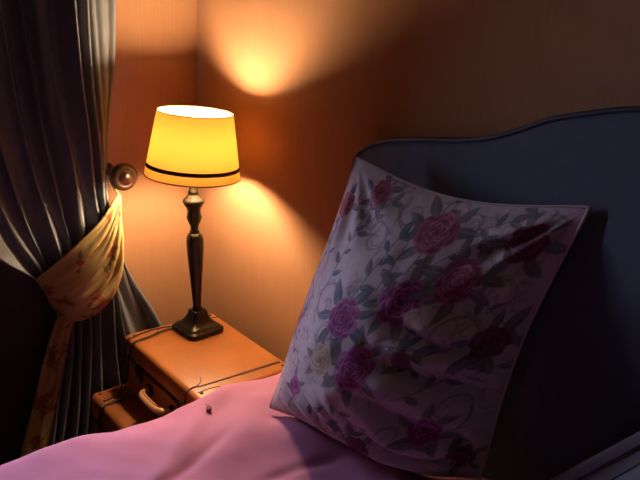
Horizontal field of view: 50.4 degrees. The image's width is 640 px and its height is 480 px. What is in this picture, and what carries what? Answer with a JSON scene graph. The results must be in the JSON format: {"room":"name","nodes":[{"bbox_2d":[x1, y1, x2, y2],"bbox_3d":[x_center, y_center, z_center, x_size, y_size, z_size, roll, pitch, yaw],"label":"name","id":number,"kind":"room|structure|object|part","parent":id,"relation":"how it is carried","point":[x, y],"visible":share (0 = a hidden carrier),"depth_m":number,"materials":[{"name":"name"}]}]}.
{"room":"bedroom","nodes":[
{"label":"bedroom","id":0,"kind":"room"},
{"bbox_2d":[107,0,196,325],"bbox_3d":[-1.824,-0.344,0.849,3.700,2.440,0.150,-12,24,-38],"label":"wall","id":1,"kind":"structure","parent":0,"point":[156,43],"depth_m":1.93,"materials":[{"name":"paint"}]},
{"bbox_2d":[0,261,56,464],"bbox_3d":[-0.902,0.311,1.787,0.530,0.710,0.026,-12,24,-38],"label":"trim","id":2,"kind":"structure","parent":1,"relation":"attached to","point":[27,318],"depth_m":1.85,"materials":[{"name":"black paint"}]},
{"bbox_2d":[107,163,136,190],"bbox_3d":[-0.552,-0.180,1.844,0.075,0.075,0.142,-12,24,-38],"label":"knob","id":3,"kind":"object","parent":1,"relation":"attached to","point":[123,176],"visible":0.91,"depth_m":1.79,"materials":[{"name":"brown wood"}]},
{"bbox_2d":[35,175,123,321],"bbox_3d":[-0.620,0.036,1.785,0.227,0.364,0.197,-12,24,-38],"label":"tieback","id":4,"kind":"object","parent":3,"relation":"hanging from","point":[84,281],"visible":1,"depth_m":1.74,"materials":[{"name":"fabric"}]},
{"bbox_3d":[-0.567,-0.187,1.860,0.062,0.062,0.096,-12,24,-38],"label":"stem","id":5,"kind":"part","parent":3,"relation":"part of","materials":[{"name":"brown wood"}]},
{"bbox_3d":[-1.095,-1.368,0.929,1.750,0.028,0.094,-12,24,-38],"label":"rail","id":6,"kind":"object","parent":1,"relation":"attached to","visible":0},
{"bbox_2d":[0,0,161,457],"bbox_3d":[-0.633,-0.404,1.635,0.652,2.170,0.150,-9,22,-34],"label":"curtain","id":7,"kind":"object","parent":6,"relation":"hanging from","point":[57,57],"visible":0.71,"depth_m":1.70,"materials":[{"name":"fabric"}]},
{"bbox_2d":[197,0,639,361],"bbox_3d":[0.881,-0.121,0.646,0.150,2.440,4.000,-12,24,-38],"label":"wall","id":8,"kind":"structure","parent":0,"point":[307,85],"depth_m":1.53,"materials":[{"name":"paint"}]},
{"bbox_3d":[-0.672,1.400,-0.139,4.000,0.120,4.000,-12,24,-38],"label":"floor","id":9,"kind":"structure","parent":0,"visible":0},
{"bbox_2d":[92,383,158,433],"bbox_3d":[-0.367,0.564,1.835,0.411,0.256,0.427,-12,24,-38],"label":"suitcase","id":10,"kind":"object","parent":9,"relation":"on","point":[128,411],"visible":0.22,"depth_m":1.79,"materials":[{"name":"brown leather"}]},
{"bbox_2d":[125,314,283,417],"bbox_3d":[-0.316,0.365,1.774,0.320,0.168,0.400,-12,24,-38],"label":"suitcase","id":11,"kind":"object","parent":10,"relation":"on","point":[168,371],"visible":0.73,"depth_m":1.72,"materials":[{"name":"beige leather"}]},
{"bbox_3d":[-0.435,0.383,1.738,0.010,0.028,0.022,-12,24,-38],"label":"handle mount","id":12,"kind":"part","parent":11,"relation":"part of","materials":[{"name":"grey metal"}]},
{"bbox_3d":[-0.414,0.400,1.680,0.042,0.021,0.129,-12,24,-38],"label":"handle","id":13,"kind":"part","parent":11,"relation":"part of","materials":[{"name":"leather"}]},
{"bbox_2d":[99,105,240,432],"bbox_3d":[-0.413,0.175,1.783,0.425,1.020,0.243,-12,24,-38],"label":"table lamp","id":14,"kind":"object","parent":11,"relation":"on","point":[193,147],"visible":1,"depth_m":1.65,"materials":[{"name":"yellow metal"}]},
{"bbox_3d":[-0.503,0.466,1.835,0.080,0.428,0.300,14,21,29],"label":"cord","id":15,"kind":"part","parent":14,"relation":"part of","materials":[{"name":"black plastic"}]},
{"bbox_3d":[-0.483,0.329,1.849,0.226,0.175,0.024,-10,22,-34],"label":"cord","id":16,"kind":"part","parent":14,"relation":"part of","materials":[{"name":"black rubber"}]},
{"bbox_3d":[-0.320,-0.241,1.707,0.241,0.170,0.241,-12,24,-38],"label":"lamp shade","id":17,"kind":"part","parent":14,"relation":"part of","materials":[{"name":"yellow fabric"}]},
{"bbox_3d":[-0.359,0.416,1.651,0.010,0.028,0.022,-12,24,-38],"label":"handle mount","id":18,"kind":"part","parent":11,"relation":"part of","materials":[{"name":"grey metal"}]},
{"bbox_2d":[351,106,639,479],"bbox_3d":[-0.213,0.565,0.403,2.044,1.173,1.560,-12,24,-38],"label":"headboard","id":19,"kind":"object","parent":9,"relation":"on","point":[572,394],"visible":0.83,"depth_m":1.09,"materials":[{"name":"blue fabric"}]},
{"bbox_2d":[0,373,488,479],"bbox_3d":[-0.262,0.832,0.462,2.019,0.385,1.824,-12,24,-38],"label":"duvet","id":20,"kind":"object","parent":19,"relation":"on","point":[241,437],"visible":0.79,"depth_m":1.30,"materials":[{"name":"pink fabric"}]},
{"bbox_2d":[206,403,211,411],"bbox_3d":[-0.237,0.353,1.442,0.012,0.008,0.037,-1,19,-14],"label":"bud","id":21,"kind":"object","parent":20,"relation":"on","point":[208,408],"visible":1,"depth_m":1.43,"materials":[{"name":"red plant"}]},
{"bbox_2d":[269,157,590,478],"bbox_3d":[0.125,0.169,1.197,0.526,0.556,0.238,19,24,39],"label":"pillow","id":22,"kind":"object","parent":20,"relation":"on","point":[421,305],"visible":1,"depth_m":1.14,"materials":[{"name":"fabric"}]},
{"bbox_2d":[549,431,639,479],"bbox_3d":[0.608,0.416,0.762,0.158,0.345,0.898,-12,24,-38],"label":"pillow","id":23,"kind":"object","parent":20,"relation":"on","point":[620,461],"visible":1,"depth_m":0.99,"materials":[{"name":"grey fabric"}]}
]}

